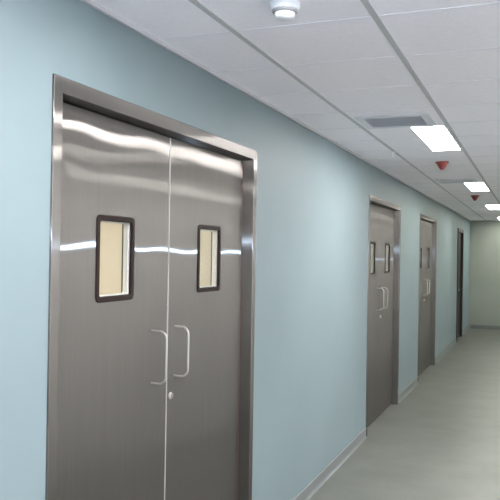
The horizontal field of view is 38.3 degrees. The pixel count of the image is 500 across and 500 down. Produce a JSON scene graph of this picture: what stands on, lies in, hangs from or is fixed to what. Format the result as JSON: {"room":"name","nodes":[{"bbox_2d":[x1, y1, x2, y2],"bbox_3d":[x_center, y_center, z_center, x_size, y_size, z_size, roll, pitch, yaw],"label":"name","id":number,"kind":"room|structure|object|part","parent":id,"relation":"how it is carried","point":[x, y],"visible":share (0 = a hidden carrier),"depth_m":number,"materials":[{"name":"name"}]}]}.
{"room":"hospital corridor","nodes":[
{"label":"hospital corridor","id":0,"kind":"room"},
{"bbox_2d":[99,222,370,294],"bbox_3d":[-0.497,0.444,7.456,3.100,2.570,11.700,1,0,22],"label":"wall","id":1,"kind":"structure","parent":0,"point":[110,233],"depth_m":5.52,"materials":[{"name":"beige paint"}]},
{"bbox_2d":[0,0,470,499],"bbox_3d":[1.110,0.467,7.032,0.200,2.570,22.300,1,0,22],"label":"wall","id":2,"kind":"structure","parent":0,"point":[312,206],"depth_m":4.17,"materials":[{"name":"blue paint"}]},
{"bbox_2d":[45,73,256,499],"bbox_3d":[-0.371,0.574,3.187,0.150,2.272,1.822,1,0,22],"label":"door","id":3,"kind":"structure","parent":2,"relation":"in","point":[150,383],"depth_m":3.03,"materials":[{"name":"metal"}]},
{"bbox_3d":[-0.386,0.454,3.050,0.078,0.232,0.009,1,0,22],"label":"pull handle","id":4,"kind":"part","parent":3,"relation":"part of","materials":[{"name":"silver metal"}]},
{"bbox_3d":[-0.309,0.457,3.242,0.078,0.232,0.009,1,0,22],"label":"pull handle","id":5,"kind":"part","parent":3,"relation":"part of","materials":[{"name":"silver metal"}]},
{"bbox_2d":[80,0,470,220],"bbox_3d":[1.193,-0.811,6.906,0.014,0.014,22.100,1,0,22],"label":"trim","id":6,"kind":"structure","parent":2,"relation":"attached to","point":[91,3],"depth_m":3.46,"materials":[{"name":"grey metal"}]},
{"bbox_2d":[293,325,469,499],"bbox_3d":[1.154,1.706,6.894,0.016,0.092,22.100,1,0,22],"label":"baseboard","id":7,"kind":"structure","parent":2,"relation":"attached to","point":[324,475],"depth_m":5.90,"materials":[{"name":"plastic"}]},
{"bbox_2d":[366,194,400,436],"bbox_3d":[1.353,0.622,7.526,0.150,2.272,1.670,1,0,22],"label":"door","id":8,"kind":"structure","parent":2,"relation":"in","point":[384,232],"depth_m":7.67,"materials":[{"name":"metal"}]},
{"bbox_3d":[1.338,0.503,7.389,0.078,0.232,0.009,1,0,22],"label":"pull handle","id":9,"kind":"part","parent":8,"relation":"part of","materials":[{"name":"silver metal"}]},
{"bbox_2d":[417,214,436,381],"bbox_3d":[2.533,0.655,10.498,0.150,2.272,1.725,1,0,22],"label":"door","id":10,"kind":"structure","parent":2,"relation":"in","point":[426,308],"depth_m":10.79,"materials":[{"name":"metal"}]},
{"bbox_2d":[456,228,463,341],"bbox_3d":[4.277,0.704,14.886,0.192,2.272,1.120,1,0,22],"label":"door","id":11,"kind":"structure","parent":2,"relation":"in","point":[460,240],"depth_m":15.22,"materials":[{"name":"grey metal"}]},
{"bbox_2d":[92,0,499,220],"bbox_3d":[2.614,-0.846,6.342,3.470,0.104,22.500,1,0,22],"label":"ceiling","id":12,"kind":"structure","parent":0,"point":[336,62],"depth_m":3.29,"materials":[{"name":"tile"}]},
{"bbox_2d":[270,0,299,20],"bbox_3d":[0.121,-0.830,2.503,0.104,0.055,0.104,1,0,22],"label":"smoke detector","id":13,"kind":"object","parent":12,"relation":"attached to","point":[283,10],"visible":1,"depth_m":2.47,"materials":[{"name":"white plastic"}]},
{"bbox_2d":[354,113,436,128],"bbox_3d":[0.941,-0.827,4.631,0.455,0.014,0.415,1,0,22],"label":"ceiling vent","id":14,"kind":"object","parent":12,"relation":"in","point":[412,119],"visible":1,"depth_m":4.59,"materials":[{"name":"grey metal"}]},
{"bbox_2d":[409,124,461,150],"bbox_3d":[1.389,-0.819,5.322,0.238,0.009,1.160,1,0,22],"label":"recessed light","id":15,"kind":"object","parent":12,"relation":"in","point":[436,138],"visible":0.88,"depth_m":5.24,"materials":[{"name":"white plastic"}]},
{"bbox_2d":[435,161,448,169],"bbox_3d":[1.767,-0.774,6.624,0.120,0.075,0.120,1,0,22],"label":"fire alarm","id":16,"kind":"object","parent":12,"relation":"attached to","point":[441,164],"visible":1,"depth_m":6.59,"materials":[{"name":"red plastic"}]},
{"bbox_2d":[434,178,478,183],"bbox_3d":[2.358,-0.787,8.200,0.455,0.014,0.415,1,0,22],"label":"ceiling vent","id":17,"kind":"object","parent":12,"relation":"in","point":[456,180],"visible":1,"depth_m":8.12,"materials":[{"name":"grey metal"}]},
{"bbox_2d":[471,195,478,200],"bbox_3d":[3.184,-0.734,10.193,0.120,0.075,0.120,1,0,22],"label":"fire alarm","id":18,"kind":"object","parent":12,"relation":"attached to","point":[474,197],"visible":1,"depth_m":10.16,"materials":[{"name":"red plastic"}]},
{"bbox_2d":[463,182,489,190],"bbox_3d":[2.806,-0.779,8.890,0.238,0.009,1.160,1,0,22],"label":"recessed light","id":19,"kind":"object","parent":12,"relation":"in","point":[481,186],"visible":0.8,"depth_m":8.83,"materials":[{"name":"white plastic"}]},
{"bbox_2d":[485,205,499,209],"bbox_3d":[4.224,-0.740,12.459,0.238,0.009,1.160,1,0,22],"label":"recessed light","id":20,"kind":"object","parent":12,"relation":"in","point":[490,207],"visible":1,"depth_m":12.48,"materials":[{"name":"white plastic"}]},
{"bbox_2d":[309,328,499,499],"bbox_3d":[2.572,1.821,6.329,3.470,0.100,22.500,1,0,22],"label":"floor","id":21,"kind":"structure","parent":0,"point":[441,441],"depth_m":6.59,"materials":[{"name":"plastic"}]},
{"bbox_2d":[469,220,499,327],"bbox_3d":[6.709,0.602,16.698,3.070,2.570,0.200,1,0,22],"label":"wall","id":22,"kind":"structure","parent":0,"point":[484,307],"depth_m":17.05,"materials":[{"name":"paint"}]},
{"bbox_2d":[470,325,499,329],"bbox_3d":[6.665,1.841,16.590,3.040,0.090,0.006,1,0,22],"label":"baseboard","id":23,"kind":"structure","parent":22,"relation":"attached to","point":[471,326],"depth_m":17.02,"materials":[{"name":"plastic"}]}
]}

